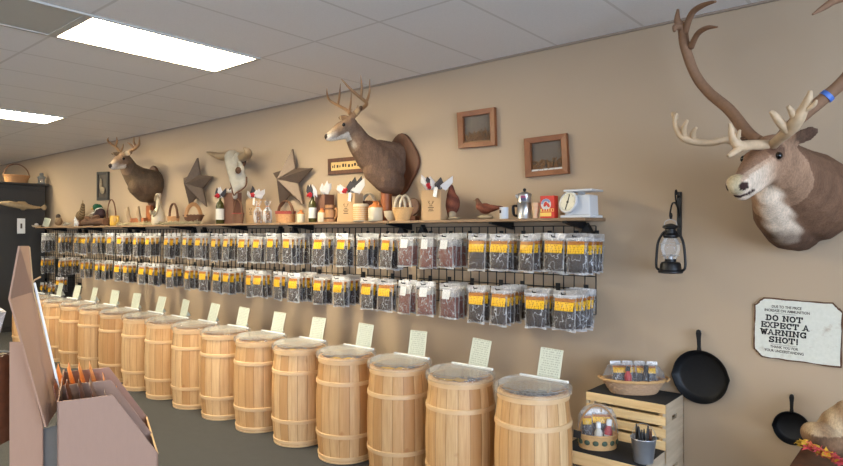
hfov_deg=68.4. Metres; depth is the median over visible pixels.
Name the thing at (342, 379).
wooden barrel
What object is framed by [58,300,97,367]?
wooden barrel
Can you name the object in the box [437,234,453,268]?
bag
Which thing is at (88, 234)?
bag
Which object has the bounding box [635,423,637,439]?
stick
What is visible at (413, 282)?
bag
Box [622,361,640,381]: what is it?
packet
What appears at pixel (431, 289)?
bag
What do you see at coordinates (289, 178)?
star
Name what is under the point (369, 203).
wicker basket
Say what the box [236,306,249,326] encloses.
price card
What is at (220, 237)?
bag
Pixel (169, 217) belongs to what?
wicker basket
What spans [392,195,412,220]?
wicker basket
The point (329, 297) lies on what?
bag
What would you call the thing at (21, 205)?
fish mount
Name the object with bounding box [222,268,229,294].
bag
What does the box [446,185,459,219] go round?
figurine
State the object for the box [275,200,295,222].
wicker basket
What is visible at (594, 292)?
bag
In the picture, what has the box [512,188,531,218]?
percolator
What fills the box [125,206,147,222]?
rack
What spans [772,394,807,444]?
skillet
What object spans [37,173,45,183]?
lantern
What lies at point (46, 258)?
bag
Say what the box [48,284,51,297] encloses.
bag
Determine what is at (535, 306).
bag
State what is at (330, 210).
mug
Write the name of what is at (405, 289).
bag
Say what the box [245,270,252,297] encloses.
bag
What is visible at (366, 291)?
bag
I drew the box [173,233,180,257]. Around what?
bag
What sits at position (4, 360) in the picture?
snack packet
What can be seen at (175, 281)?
bag
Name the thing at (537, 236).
bag
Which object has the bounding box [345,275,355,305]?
bag
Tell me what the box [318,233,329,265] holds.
bag
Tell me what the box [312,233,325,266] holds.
bag
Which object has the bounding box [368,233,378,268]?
bag
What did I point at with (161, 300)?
price card
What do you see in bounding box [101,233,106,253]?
bag
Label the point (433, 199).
gift bag
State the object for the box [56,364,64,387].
snack packet
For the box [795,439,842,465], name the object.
leaf garland
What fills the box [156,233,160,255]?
bag
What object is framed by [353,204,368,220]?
canister
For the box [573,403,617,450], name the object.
gift basket
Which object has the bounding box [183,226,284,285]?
panel
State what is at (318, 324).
price card
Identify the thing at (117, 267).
bag
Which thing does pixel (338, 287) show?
bag
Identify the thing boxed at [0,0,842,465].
wall
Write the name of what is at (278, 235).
bag
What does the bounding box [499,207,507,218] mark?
coffee mug
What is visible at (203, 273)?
bag
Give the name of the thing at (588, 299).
bag
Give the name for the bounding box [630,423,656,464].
metal bucket
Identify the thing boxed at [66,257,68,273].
bag
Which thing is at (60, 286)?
price card
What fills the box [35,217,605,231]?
wall shelf
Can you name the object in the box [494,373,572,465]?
wooden barrel
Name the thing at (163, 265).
bag
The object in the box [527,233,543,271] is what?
bag
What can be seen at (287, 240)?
bag
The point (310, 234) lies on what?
bag
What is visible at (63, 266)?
bag
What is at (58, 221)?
duck figurine
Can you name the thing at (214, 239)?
bag
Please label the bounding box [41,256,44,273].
bag
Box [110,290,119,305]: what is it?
price card
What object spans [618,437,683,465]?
wooden crate
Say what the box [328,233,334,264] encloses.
bag
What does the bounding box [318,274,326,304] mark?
bag
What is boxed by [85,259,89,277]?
bag
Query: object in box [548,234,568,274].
bag
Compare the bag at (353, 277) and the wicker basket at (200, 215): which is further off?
the wicker basket at (200, 215)
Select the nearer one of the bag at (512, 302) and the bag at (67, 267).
the bag at (512, 302)
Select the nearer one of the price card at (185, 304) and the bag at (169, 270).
the price card at (185, 304)
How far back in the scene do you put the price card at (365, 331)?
4.31 m
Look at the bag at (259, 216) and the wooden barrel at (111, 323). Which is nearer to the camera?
the bag at (259, 216)
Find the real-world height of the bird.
0.377 m
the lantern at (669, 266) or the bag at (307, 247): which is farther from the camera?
the bag at (307, 247)
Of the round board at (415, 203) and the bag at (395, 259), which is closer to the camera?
the bag at (395, 259)
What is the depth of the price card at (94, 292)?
7.18 m
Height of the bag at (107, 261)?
0.254 m
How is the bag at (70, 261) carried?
hanging from the panel at (84, 230)
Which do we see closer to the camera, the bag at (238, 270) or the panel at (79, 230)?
the bag at (238, 270)
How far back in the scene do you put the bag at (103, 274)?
7.81 m
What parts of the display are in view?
support panel, foot panel, panel, panel, panel, lip panel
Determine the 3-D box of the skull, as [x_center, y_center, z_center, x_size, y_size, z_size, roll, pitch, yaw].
[-1.904,-0.607,6.299,0.216,0.546,1.136,0,0,-36]
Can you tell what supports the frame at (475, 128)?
attached to the wall
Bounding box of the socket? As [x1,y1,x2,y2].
[235,167,240,173]
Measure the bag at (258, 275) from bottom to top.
0.247 m
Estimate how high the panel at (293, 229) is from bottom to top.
0.583 m
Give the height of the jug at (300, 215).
0.110 m
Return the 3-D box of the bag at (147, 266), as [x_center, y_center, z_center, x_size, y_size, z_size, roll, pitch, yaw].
[-3.202,0.472,7.217,0.153,0.253,0.031,2,1,40]
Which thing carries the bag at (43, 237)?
hanging from the panel at (79, 230)
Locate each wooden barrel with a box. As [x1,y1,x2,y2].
[12,292,46,341]
[36,294,62,311]
[43,297,79,361]
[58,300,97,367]
[77,303,117,369]
[98,307,140,382]
[121,311,164,390]
[144,315,189,399]
[171,319,217,409]
[199,324,248,420]
[233,330,285,432]
[271,336,325,447]
[316,343,373,464]
[367,352,429,465]
[425,362,495,465]
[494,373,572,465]
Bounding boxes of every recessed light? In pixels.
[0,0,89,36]
[0,108,66,123]
[52,14,260,72]
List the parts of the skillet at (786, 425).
handle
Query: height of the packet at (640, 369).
0.134 m
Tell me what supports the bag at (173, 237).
hanging from the panel at (194, 230)
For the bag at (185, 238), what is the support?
hanging from the panel at (280, 229)
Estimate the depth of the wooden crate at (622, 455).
3.29 m
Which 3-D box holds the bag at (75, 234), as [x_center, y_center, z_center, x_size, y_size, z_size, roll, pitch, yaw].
[-4.678,0.141,8.392,0.031,0.279,0.152,0,0,-45]
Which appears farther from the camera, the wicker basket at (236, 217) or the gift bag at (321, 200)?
the wicker basket at (236, 217)
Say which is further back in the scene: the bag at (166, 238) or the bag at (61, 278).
the bag at (61, 278)
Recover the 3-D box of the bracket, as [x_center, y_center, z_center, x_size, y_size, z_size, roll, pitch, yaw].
[1.448,-0.114,3.547,0.026,0.274,0.170,0,0,40]
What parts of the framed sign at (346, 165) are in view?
panel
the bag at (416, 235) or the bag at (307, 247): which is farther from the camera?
the bag at (307, 247)
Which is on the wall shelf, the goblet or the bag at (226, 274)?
the goblet
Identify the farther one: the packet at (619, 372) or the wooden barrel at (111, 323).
the wooden barrel at (111, 323)
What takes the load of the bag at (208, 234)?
hanging from the panel at (280, 229)
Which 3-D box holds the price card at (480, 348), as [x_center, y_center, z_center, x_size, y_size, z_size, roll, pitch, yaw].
[0.360,0.714,3.700,0.144,0.169,0.078,0,0,40]
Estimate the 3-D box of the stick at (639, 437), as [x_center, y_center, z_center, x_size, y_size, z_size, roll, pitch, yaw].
[1.116,1.076,3.173,0.017,0.168,0.012,0,0,-27]
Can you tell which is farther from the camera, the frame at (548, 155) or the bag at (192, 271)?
the bag at (192, 271)
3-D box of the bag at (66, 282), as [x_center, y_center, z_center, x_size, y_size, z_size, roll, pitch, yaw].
[-5.213,0.754,9.091,0.031,0.224,0.129,0,0,-45]
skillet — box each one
[671,329,729,403]
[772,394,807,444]
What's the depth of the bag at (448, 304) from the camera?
4.28 m
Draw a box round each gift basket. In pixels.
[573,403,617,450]
[598,361,669,395]
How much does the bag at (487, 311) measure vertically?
0.251 m
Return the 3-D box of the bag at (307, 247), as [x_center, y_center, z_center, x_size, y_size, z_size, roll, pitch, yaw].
[-1.061,0.146,5.589,0.154,0.283,0.037,0,0,31]
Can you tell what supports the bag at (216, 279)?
hanging from the panel at (280, 229)
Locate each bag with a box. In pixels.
[0,308,5,331]
[40,282,43,294]
[41,233,45,252]
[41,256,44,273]
[44,256,47,272]
[44,282,46,294]
[45,233,49,251]
[48,256,51,272]
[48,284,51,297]
[49,233,51,250]
[52,233,54,250]
[52,256,54,272]
[52,284,55,296]
[56,277,59,291]
[58,233,61,253]
[58,258,61,275]
[60,277,63,291]
[61,258,65,274]
[62,233,64,252]
[64,277,67,291]
[65,233,68,251]
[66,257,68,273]
[68,257,72,274]
[69,233,71,252]
[73,257,75,274]
[74,233,77,253]
[76,257,79,273]
[78,233,81,253]
[80,233,86,254]
[80,259,84,278]
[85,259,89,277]
[87,233,90,253]
[90,259,92,277]
[92,233,96,253]
[95,260,99,279]
[97,233,101,253]
[99,260,101,278]
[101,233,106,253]
[101,260,105,280]
[106,233,112,254]
[106,260,109,279]
[110,260,112,279]
[113,233,114,255]
[114,261,120,281]
[116,233,122,255]
[118,261,122,281]
[123,233,124,255]
[123,262,128,282]
[125,233,130,255]
[128,262,132,282]
[130,233,132,254]
[132,261,136,282]
[133,233,137,257]
[138,233,140,256]
[138,263,145,284]
[141,233,145,256]
[144,262,148,283]
[145,233,150,257]
[148,263,154,285]
[151,233,155,256]
[152,263,159,286]
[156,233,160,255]
[159,264,161,285]
[160,263,165,284]
[164,233,169,257]
[166,265,173,288]
[167,233,175,258]
[172,264,177,287]
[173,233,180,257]
[177,264,183,286]
[182,233,188,258]
[184,266,189,290]
[188,233,194,258]
[190,266,194,289]
[194,233,202,259]
[195,266,199,289]
[198,233,206,259]
[198,267,207,291]
[202,233,209,260]
[204,266,210,291]
[210,233,217,261]
[212,267,220,291]
[216,268,222,294]
[217,234,222,260]
[222,233,229,261]
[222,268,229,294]
[224,187,241,223]
[226,233,234,260]
[227,268,235,294]
[230,233,238,260]
[231,268,241,292]
[237,233,247,263]
[238,268,244,293]
[242,233,251,262]
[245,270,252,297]
[246,186,265,222]
[252,233,261,263]
[253,201,262,222]
[253,270,262,297]
[255,233,265,263]
[259,270,267,298]
[262,270,272,297]
[263,201,271,222]
[266,233,275,263]
[270,233,280,263]
[273,271,281,300]
[278,271,286,298]
[282,233,291,264]
[286,233,296,264]
[287,273,299,302]
[293,233,300,263]
[293,272,302,301]
[297,234,304,264]
[298,272,306,301]
[300,234,309,264]
[302,272,312,301]
[303,233,312,262]
[306,271,316,299]
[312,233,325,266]
[313,274,322,304]
[315,181,333,221]
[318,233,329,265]
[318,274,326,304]
[322,274,332,304]
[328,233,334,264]
[332,276,344,307]
[336,233,347,266]
[337,176,364,221]
[338,276,348,306]
[340,274,350,306]
[341,233,353,267]
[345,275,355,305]
[347,274,360,304]
[356,233,367,268]
[360,277,372,310]
[362,233,373,266]
[366,277,378,311]
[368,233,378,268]
[376,279,392,312]
[379,233,392,268]
[383,278,396,311]
[386,233,399,270]
[392,233,402,269]
[397,233,413,266]
[398,280,410,314]
[402,279,416,313]
[405,233,418,266]
[416,281,433,316]
[419,233,432,268]
[421,175,452,219]
[421,233,438,268]
[422,281,435,314]
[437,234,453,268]
[439,283,455,319]
[442,233,457,267]
[444,283,459,319]
[448,281,463,318]
[449,233,461,267]
[452,281,467,316]
[454,233,467,267]
[467,285,484,324]
[468,233,485,271]
[472,234,490,270]
[475,285,490,322]
[489,234,509,270]
[489,286,507,327]
[495,233,513,271]
[495,286,511,325]
[500,285,515,323]
[505,285,520,323]
[508,284,523,322]
[509,234,519,271]
[511,284,526,318]
[518,234,534,272]
[524,234,540,272]
[524,288,546,329]
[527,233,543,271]
[529,287,549,327]
[533,288,552,328]
[536,287,556,328]
[543,233,565,273]
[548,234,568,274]
[552,290,576,332]
[557,291,580,330]
[561,289,584,331]
[566,233,587,275]
[566,288,588,331]
[569,287,593,330]
[574,234,593,274]
[574,287,595,325]
[575,233,588,273]
[583,234,596,272]
[585,233,600,273]
[592,234,604,272]
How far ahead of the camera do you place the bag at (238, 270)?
6.11 m
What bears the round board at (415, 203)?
on the wall shelf
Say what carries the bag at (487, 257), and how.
hanging from the panel at (587, 227)
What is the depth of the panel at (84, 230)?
8.38 m
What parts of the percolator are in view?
handle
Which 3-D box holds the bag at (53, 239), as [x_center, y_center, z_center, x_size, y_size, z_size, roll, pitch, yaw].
[-5.498,0.138,9.267,0.031,0.275,0.158,0,0,-42]
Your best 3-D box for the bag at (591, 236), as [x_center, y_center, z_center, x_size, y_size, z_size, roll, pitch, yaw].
[0.983,0.132,3.761,0.131,0.255,0.031,1,2,39]
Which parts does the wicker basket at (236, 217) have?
handle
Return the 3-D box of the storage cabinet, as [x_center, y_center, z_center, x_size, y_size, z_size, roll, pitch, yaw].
[-6.863,0.365,9.126,0.700,2.270,2.280,0,0,40]
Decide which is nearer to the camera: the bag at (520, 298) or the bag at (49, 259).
the bag at (520, 298)
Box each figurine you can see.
[54,214,62,225]
[74,217,78,225]
[149,193,165,224]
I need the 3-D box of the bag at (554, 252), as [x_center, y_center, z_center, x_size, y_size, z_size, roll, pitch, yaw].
[0.802,0.122,3.766,0.031,0.242,0.156,1,0,-45]
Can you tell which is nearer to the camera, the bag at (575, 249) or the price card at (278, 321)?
the bag at (575, 249)
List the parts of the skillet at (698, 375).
handle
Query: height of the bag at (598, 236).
0.255 m
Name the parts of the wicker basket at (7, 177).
handle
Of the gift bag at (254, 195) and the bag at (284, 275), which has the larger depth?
the gift bag at (254, 195)
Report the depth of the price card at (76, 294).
7.50 m
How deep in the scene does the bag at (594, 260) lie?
3.77 m
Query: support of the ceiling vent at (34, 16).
in the ceiling
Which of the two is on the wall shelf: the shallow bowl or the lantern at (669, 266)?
the shallow bowl
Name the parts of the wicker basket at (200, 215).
handle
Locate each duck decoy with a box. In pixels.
[89,204,105,225]
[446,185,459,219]
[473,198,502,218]
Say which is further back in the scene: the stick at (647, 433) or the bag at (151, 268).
the bag at (151, 268)
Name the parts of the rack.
rail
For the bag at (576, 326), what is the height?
0.249 m
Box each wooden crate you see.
[572,439,664,465]
[586,383,683,450]
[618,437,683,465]
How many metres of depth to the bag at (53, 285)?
9.24 m
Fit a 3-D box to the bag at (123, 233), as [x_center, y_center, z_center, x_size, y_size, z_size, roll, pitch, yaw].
[-3.652,0.141,7.579,0.152,0.279,0.030,-1,-1,44]
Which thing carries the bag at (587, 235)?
hanging from the panel at (587, 227)
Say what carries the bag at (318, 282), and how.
hanging from the panel at (293, 229)
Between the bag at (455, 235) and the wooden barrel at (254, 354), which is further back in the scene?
the wooden barrel at (254, 354)
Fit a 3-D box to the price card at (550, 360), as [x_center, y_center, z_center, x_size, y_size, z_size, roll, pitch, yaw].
[0.714,0.714,3.401,0.140,0.166,0.079,0,0,39]
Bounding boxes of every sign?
[328,157,362,174]
[753,297,842,367]
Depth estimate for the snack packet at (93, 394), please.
2.72 m
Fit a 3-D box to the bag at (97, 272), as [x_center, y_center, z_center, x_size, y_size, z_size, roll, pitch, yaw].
[-4.167,0.478,7.961,0.158,0.256,0.031,-2,-1,43]
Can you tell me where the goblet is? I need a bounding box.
[531,203,539,217]
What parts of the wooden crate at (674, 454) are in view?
panel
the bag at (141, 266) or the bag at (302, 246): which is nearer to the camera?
the bag at (302, 246)
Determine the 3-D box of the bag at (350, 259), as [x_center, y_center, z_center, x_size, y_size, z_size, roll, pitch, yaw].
[-0.605,0.141,5.035,0.160,0.278,0.037,0,0,34]
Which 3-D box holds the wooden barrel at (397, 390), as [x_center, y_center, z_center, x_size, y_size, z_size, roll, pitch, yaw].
[-0.138,1.140,3.884,0.410,0.720,0.410,0,0,18]
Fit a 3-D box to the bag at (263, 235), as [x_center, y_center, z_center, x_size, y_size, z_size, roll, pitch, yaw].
[-1.503,0.143,5.764,0.159,0.279,0.030,2,1,35]
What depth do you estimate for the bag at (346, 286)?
5.02 m
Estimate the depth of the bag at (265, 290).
5.72 m
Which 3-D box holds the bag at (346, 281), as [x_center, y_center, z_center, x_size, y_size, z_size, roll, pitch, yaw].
[-0.634,0.471,5.083,0.035,0.258,0.168,0,0,-43]
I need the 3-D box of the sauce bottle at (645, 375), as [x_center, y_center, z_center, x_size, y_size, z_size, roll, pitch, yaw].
[1.285,0.822,3.554,0.042,0.127,0.059,0,0,31]
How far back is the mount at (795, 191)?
2.79 m
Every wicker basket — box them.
[3,164,29,182]
[106,199,116,225]
[167,203,179,224]
[182,202,204,223]
[232,199,243,223]
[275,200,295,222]
[363,193,375,205]
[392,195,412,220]
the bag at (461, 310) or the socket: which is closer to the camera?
the bag at (461, 310)
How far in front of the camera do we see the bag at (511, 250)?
4.03 m
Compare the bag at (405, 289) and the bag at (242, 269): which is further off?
the bag at (242, 269)
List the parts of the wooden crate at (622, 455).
panel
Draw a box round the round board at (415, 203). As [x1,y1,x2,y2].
[406,198,419,220]
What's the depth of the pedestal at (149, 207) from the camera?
7.56 m
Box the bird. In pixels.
[75,200,84,225]
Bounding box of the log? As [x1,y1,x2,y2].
[81,215,108,225]
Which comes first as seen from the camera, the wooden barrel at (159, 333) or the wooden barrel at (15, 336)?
the wooden barrel at (159, 333)
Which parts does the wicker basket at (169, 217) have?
handle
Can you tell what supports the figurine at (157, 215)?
on the wall shelf
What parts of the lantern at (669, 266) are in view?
glass globe, fuel tank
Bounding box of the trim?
[0,0,778,165]
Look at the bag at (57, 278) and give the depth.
9.00 m
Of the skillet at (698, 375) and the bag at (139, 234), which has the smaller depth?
the skillet at (698, 375)
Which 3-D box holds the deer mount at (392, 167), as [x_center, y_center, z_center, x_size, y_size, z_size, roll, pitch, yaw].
[-0.420,-0.755,4.906,0.719,0.918,0.755,0,0,-28]
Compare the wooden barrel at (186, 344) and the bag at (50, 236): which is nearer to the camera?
the wooden barrel at (186, 344)
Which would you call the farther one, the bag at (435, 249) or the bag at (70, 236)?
the bag at (70, 236)
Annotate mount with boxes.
[0,201,46,209]
[107,137,163,209]
[324,75,420,195]
[671,0,842,250]
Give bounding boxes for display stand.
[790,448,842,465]
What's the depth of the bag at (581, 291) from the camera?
3.77 m
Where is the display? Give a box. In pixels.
[8,246,157,465]
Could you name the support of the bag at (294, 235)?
hanging from the panel at (293, 229)
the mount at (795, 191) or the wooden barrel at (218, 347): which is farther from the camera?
the wooden barrel at (218, 347)
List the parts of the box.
yellow panel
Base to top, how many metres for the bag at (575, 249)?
0.250 m
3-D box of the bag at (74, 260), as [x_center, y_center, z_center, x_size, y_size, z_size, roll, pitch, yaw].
[-4.986,0.473,8.893,0.031,0.249,0.159,-1,-1,-45]
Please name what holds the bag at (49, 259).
hanging from the panel at (79, 230)
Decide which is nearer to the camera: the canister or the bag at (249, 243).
the canister
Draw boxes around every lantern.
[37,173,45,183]
[655,219,686,273]
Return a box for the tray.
[563,188,602,194]
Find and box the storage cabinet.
[0,181,49,332]
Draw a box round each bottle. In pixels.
[214,187,225,223]
[306,184,316,221]
[595,422,602,436]
[604,419,611,436]
[624,366,631,380]
[642,365,649,381]
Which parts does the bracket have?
scroll arm, wall plate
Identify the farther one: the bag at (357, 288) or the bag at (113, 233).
the bag at (113, 233)
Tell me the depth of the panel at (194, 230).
7.46 m
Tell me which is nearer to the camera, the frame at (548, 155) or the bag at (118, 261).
the frame at (548, 155)
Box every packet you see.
[0,354,8,444]
[53,379,62,402]
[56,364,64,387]
[65,380,72,399]
[67,362,74,383]
[78,362,85,382]
[78,377,85,398]
[89,361,95,381]
[90,378,96,396]
[581,410,591,435]
[590,409,611,435]
[610,361,632,380]
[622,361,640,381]
[634,361,656,381]
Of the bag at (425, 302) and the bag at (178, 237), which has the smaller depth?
the bag at (425, 302)
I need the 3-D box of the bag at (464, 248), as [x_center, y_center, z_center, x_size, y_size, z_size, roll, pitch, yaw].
[0.266,0.124,4.418,0.160,0.255,0.032,0,0,45]
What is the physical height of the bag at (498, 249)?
0.242 m
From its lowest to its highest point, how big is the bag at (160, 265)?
0.254 m
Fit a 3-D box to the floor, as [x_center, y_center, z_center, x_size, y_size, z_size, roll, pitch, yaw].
[-4.408,1.550,3.149,17.600,0.100,8.730,0,0,40]
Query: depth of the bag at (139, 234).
7.28 m
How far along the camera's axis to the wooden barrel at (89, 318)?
6.53 m
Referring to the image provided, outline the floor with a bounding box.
[0,332,573,465]
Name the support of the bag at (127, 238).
hanging from the panel at (194, 230)
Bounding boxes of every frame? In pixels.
[457,107,496,148]
[524,133,569,177]
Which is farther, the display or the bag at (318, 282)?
the bag at (318, 282)
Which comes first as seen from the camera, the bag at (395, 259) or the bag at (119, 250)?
the bag at (395, 259)
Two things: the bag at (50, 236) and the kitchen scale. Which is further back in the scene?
the bag at (50, 236)
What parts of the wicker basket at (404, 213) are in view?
handle, handle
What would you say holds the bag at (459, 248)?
hanging from the panel at (587, 227)
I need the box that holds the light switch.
[17,218,24,233]
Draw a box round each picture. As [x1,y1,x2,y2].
[97,172,109,200]
[541,199,550,209]
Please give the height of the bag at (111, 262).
0.247 m
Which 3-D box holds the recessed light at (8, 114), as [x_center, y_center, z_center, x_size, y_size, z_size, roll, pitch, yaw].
[-4.392,-1.237,6.387,0.578,0.012,1.150,0,0,40]
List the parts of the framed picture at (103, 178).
panel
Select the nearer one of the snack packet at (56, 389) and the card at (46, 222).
the snack packet at (56, 389)
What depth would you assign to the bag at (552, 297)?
3.92 m
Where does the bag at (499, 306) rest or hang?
hanging from the panel at (587, 227)
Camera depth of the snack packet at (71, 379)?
2.96 m
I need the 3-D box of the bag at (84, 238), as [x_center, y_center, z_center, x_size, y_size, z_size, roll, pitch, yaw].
[-4.472,0.148,8.206,0.156,0.292,0.036,0,0,32]
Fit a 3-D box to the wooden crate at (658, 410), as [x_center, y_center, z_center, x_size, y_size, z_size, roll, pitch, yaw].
[1.237,1.050,3.601,0.457,0.246,0.301,0,0,40]
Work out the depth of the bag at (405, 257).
4.53 m
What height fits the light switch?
0.224 m
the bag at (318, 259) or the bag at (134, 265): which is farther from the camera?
the bag at (134, 265)
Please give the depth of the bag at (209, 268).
6.34 m
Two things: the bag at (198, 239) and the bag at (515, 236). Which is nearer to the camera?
the bag at (515, 236)
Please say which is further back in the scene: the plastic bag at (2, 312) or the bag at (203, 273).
the bag at (203, 273)
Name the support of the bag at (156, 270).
hanging from the panel at (194, 230)
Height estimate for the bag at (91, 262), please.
0.253 m
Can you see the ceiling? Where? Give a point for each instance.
(305, 48)
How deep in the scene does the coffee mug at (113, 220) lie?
7.77 m
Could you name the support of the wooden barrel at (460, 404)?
on the floor
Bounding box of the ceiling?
[0,0,763,164]
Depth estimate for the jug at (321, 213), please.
5.21 m
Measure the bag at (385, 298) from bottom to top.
0.249 m
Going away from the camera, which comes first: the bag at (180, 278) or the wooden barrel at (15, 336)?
the bag at (180, 278)
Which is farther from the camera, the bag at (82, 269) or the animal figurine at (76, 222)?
the animal figurine at (76, 222)
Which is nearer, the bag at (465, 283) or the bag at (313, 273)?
the bag at (465, 283)
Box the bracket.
[669,190,681,236]
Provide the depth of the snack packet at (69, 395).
2.67 m
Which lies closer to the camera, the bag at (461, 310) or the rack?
the bag at (461, 310)
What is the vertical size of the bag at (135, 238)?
0.289 m
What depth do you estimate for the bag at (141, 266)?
7.16 m
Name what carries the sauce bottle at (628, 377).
in the gift basket at (642, 388)
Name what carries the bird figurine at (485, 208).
on the wall shelf
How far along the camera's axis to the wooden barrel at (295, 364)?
4.34 m
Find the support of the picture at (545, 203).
attached to the box
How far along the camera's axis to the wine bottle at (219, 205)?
6.28 m
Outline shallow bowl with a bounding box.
[384,211,394,220]
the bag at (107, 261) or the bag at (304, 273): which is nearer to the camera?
the bag at (304, 273)
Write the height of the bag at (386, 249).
0.272 m
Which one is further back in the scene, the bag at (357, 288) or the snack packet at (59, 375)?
the bag at (357, 288)
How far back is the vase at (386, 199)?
4.91 m
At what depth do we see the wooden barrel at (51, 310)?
7.19 m
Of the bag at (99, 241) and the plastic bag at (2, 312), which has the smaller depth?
the plastic bag at (2, 312)
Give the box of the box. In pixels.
[540,196,557,217]
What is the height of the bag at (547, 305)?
0.246 m
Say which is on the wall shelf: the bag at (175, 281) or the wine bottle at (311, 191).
the wine bottle at (311, 191)
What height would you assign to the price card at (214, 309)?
0.168 m
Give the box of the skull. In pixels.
[206,147,251,198]
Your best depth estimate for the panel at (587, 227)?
4.34 m
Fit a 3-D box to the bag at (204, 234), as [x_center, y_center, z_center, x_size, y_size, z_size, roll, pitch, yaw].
[-2.273,0.141,6.414,0.163,0.283,0.037,0,0,34]
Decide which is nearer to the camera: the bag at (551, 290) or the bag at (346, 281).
the bag at (551, 290)
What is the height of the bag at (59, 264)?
0.263 m
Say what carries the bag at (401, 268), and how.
hanging from the panel at (587, 227)
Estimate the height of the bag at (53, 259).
0.254 m
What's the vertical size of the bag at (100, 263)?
0.259 m
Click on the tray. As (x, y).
(572, 191)
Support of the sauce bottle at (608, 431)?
in the gift basket at (594, 443)
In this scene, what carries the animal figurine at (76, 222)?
on the wall shelf
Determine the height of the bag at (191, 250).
0.283 m
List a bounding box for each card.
[42,218,50,226]
[56,283,64,295]
[72,285,80,298]
[90,287,98,300]
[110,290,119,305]
[131,293,140,308]
[155,296,165,312]
[180,299,190,316]
[207,303,219,321]
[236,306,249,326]
[271,311,285,332]
[309,317,325,338]
[356,323,373,347]
[408,330,426,356]
[468,338,491,366]
[537,347,562,378]
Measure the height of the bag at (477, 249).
0.254 m
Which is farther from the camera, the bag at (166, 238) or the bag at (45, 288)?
the bag at (45, 288)
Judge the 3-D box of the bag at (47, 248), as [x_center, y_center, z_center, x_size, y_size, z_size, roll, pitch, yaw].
[-5.549,0.145,9.193,0.036,0.290,0.168,0,0,-44]
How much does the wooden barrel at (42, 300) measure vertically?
0.720 m
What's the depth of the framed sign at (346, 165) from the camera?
5.43 m
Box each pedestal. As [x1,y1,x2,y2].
[146,205,152,222]
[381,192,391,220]
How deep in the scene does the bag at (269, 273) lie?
5.77 m
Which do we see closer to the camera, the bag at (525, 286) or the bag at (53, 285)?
the bag at (525, 286)
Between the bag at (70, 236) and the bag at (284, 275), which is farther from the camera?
the bag at (70, 236)
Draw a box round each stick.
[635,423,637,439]
[638,427,640,439]
[646,427,648,440]
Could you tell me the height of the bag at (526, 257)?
0.246 m
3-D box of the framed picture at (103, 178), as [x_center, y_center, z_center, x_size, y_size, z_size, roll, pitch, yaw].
[-4.409,-0.652,8.572,0.352,0.404,0.042,0,0,40]
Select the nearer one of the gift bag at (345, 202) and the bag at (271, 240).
the gift bag at (345, 202)
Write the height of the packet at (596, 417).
0.152 m
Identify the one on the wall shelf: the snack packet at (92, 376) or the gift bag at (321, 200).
the gift bag at (321, 200)
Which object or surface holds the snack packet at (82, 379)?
in the display
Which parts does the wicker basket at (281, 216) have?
handle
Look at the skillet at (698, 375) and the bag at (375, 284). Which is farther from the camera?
the bag at (375, 284)
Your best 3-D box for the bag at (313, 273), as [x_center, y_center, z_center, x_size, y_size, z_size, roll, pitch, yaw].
[-0.990,0.472,5.524,0.158,0.253,0.031,0,-1,41]
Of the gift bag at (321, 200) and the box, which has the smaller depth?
the box
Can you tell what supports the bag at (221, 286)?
hanging from the panel at (280, 229)
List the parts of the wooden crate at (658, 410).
panel, panel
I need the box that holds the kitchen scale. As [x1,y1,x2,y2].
[559,188,602,217]
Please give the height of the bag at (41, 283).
0.224 m
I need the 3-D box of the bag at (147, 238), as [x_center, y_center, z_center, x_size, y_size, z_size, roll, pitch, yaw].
[-3.121,0.140,7.070,0.157,0.277,0.034,0,0,45]
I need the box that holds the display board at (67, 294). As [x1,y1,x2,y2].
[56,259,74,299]
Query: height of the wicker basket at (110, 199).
0.354 m
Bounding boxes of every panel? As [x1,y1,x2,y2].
[39,229,81,293]
[57,229,132,271]
[114,227,197,273]
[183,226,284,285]
[267,227,407,296]
[381,223,598,314]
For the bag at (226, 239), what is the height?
0.282 m
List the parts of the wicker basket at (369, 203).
handle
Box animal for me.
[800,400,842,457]
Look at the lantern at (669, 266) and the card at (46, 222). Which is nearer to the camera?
the lantern at (669, 266)
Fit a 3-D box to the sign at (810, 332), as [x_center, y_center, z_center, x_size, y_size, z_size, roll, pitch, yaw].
[1.948,0.509,3.222,0.411,0.340,0.006,2,1,40]
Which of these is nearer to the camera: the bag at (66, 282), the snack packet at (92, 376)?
the snack packet at (92, 376)
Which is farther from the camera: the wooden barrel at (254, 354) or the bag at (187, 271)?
the bag at (187, 271)
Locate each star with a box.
[184,158,213,206]
[273,149,312,207]
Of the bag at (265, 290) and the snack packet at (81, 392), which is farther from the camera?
the bag at (265, 290)
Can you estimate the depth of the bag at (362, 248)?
4.82 m
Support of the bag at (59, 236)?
hanging from the panel at (84, 230)
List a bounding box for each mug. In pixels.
[109,216,119,225]
[324,205,336,221]
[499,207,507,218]
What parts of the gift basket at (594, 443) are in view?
handle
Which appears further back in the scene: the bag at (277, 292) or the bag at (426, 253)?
the bag at (277, 292)
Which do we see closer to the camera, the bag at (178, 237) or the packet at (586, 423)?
the packet at (586, 423)
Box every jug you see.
[297,210,304,221]
[318,208,324,221]
[368,201,382,220]

